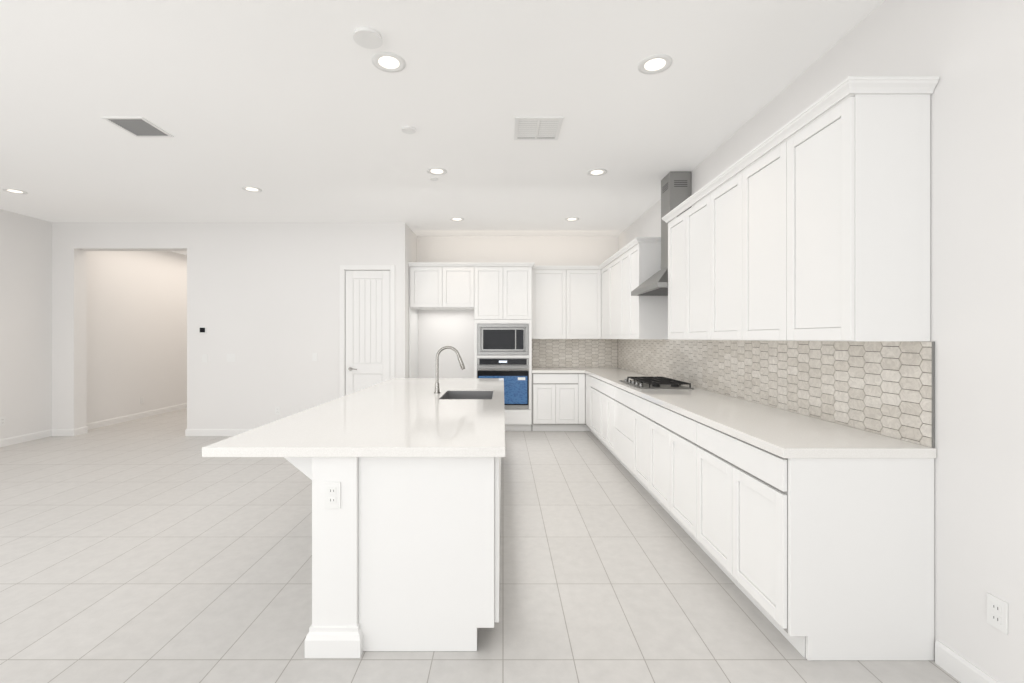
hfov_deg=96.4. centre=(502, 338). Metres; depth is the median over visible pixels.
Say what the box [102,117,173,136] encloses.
ceiling vent
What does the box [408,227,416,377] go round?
wall
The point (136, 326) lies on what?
wall
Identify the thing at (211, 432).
baseboard
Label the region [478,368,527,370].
handle
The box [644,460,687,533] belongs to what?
base cabinet
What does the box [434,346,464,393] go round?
faucet
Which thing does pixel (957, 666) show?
baseboard
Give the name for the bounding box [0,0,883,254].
ceiling
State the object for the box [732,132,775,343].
upper cabinet
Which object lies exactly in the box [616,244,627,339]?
upper cabinet
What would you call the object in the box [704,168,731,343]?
upper cabinet
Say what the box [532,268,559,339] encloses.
upper cabinet
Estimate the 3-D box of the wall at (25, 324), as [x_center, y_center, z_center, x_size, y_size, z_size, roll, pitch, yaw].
[-6.490,-0.129,0.950,0.180,3.030,11.500,0,0,0]
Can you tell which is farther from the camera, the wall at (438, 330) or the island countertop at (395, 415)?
the wall at (438, 330)
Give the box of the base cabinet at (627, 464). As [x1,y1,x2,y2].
[618,460,631,473]
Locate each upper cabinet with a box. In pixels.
[408,262,451,311]
[448,262,471,309]
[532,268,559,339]
[560,268,595,339]
[596,260,607,339]
[608,256,615,339]
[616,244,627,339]
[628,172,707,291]
[628,292,663,339]
[664,208,679,339]
[680,188,703,343]
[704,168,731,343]
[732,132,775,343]
[776,76,935,343]
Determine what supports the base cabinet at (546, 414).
on the floor
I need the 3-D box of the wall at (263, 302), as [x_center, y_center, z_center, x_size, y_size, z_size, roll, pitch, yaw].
[-3.896,-0.129,6.600,5.009,3.030,0.200,0,0,0]
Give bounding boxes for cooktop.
[619,376,694,389]
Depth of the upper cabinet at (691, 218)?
3.66 m
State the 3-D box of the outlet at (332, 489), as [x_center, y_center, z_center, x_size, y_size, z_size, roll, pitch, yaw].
[-0.745,0.686,2.000,0.070,0.115,0.008,0,0,0]
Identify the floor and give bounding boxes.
[0,408,960,682]
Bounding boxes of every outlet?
[0,416,4,425]
[324,481,340,508]
[987,593,1007,633]
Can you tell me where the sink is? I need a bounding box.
[446,390,489,397]
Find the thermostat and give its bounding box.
[199,327,205,332]
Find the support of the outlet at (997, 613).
attached to the wall at (970, 52)
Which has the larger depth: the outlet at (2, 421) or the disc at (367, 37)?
the outlet at (2, 421)
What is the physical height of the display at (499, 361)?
0.030 m
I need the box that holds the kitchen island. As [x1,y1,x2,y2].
[266,454,501,657]
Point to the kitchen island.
(403, 475)
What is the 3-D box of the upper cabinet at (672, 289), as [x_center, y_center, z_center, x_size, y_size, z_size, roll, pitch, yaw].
[1.681,-0.548,3.957,0.345,1.125,0.466,0,0,0]
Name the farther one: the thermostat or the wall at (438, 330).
the wall at (438, 330)
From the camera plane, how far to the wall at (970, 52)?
1.82 m
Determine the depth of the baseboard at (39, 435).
6.63 m
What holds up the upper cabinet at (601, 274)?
attached to the wall at (970, 52)
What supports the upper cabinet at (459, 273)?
attached to the wall at (438, 330)
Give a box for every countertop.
[202,378,504,456]
[532,368,935,459]
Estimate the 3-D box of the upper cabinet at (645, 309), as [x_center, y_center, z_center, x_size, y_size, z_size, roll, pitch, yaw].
[1.681,-0.548,5.310,0.345,1.125,0.459,0,0,0]
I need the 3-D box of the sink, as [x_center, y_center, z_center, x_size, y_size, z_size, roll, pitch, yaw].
[-0.292,0.613,3.845,0.413,0.270,0.609,0,0,0]
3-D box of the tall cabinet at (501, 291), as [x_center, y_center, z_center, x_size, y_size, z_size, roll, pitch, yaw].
[0.000,0.137,7.054,0.850,2.497,0.644,0,0,0]
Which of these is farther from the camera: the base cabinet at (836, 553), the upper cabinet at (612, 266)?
the upper cabinet at (612, 266)
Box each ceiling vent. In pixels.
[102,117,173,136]
[514,117,563,139]
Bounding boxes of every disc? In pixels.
[353,27,382,48]
[402,126,415,133]
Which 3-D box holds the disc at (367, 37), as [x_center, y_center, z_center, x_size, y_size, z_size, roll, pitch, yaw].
[-0.734,-1.633,2.492,0.155,0.022,0.155,0,0,-6]
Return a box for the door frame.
[340,265,394,396]
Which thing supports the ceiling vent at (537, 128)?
in the ceiling
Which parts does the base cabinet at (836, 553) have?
panel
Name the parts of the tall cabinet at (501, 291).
appliance glass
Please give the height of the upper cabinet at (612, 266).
1.125 m
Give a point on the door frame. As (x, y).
(391, 268)
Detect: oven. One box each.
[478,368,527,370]
[478,376,527,403]
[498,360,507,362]
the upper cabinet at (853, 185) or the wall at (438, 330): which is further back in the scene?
the wall at (438, 330)
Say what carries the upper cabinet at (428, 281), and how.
attached to the wall at (438, 330)
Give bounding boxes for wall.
[0,209,51,438]
[52,222,407,428]
[87,251,186,422]
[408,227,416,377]
[417,236,617,377]
[618,0,1023,682]
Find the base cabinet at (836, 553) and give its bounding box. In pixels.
[688,456,935,660]
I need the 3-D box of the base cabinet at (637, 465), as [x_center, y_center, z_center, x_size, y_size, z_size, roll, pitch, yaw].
[1.534,0.950,4.009,0.638,0.872,0.543,0,0,0]
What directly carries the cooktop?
in the countertop at (634, 415)
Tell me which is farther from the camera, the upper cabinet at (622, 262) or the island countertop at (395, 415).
the upper cabinet at (622, 262)
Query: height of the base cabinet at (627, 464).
0.872 m
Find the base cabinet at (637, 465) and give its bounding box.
[632,460,643,486]
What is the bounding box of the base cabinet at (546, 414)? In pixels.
[532,376,575,430]
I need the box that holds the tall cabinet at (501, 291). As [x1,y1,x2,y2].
[472,262,531,430]
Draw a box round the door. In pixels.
[346,271,389,394]
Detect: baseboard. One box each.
[0,403,186,446]
[185,429,251,435]
[935,640,998,682]
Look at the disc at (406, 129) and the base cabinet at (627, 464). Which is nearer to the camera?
the disc at (406, 129)
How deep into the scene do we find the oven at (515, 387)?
6.74 m
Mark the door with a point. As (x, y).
(367, 328)
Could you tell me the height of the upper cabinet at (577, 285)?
1.075 m
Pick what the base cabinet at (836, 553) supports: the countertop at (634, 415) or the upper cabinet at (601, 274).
the countertop at (634, 415)
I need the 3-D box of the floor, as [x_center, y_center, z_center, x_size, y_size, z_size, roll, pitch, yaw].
[-2.272,1.446,2.975,8.957,0.120,15.850,0,0,0]

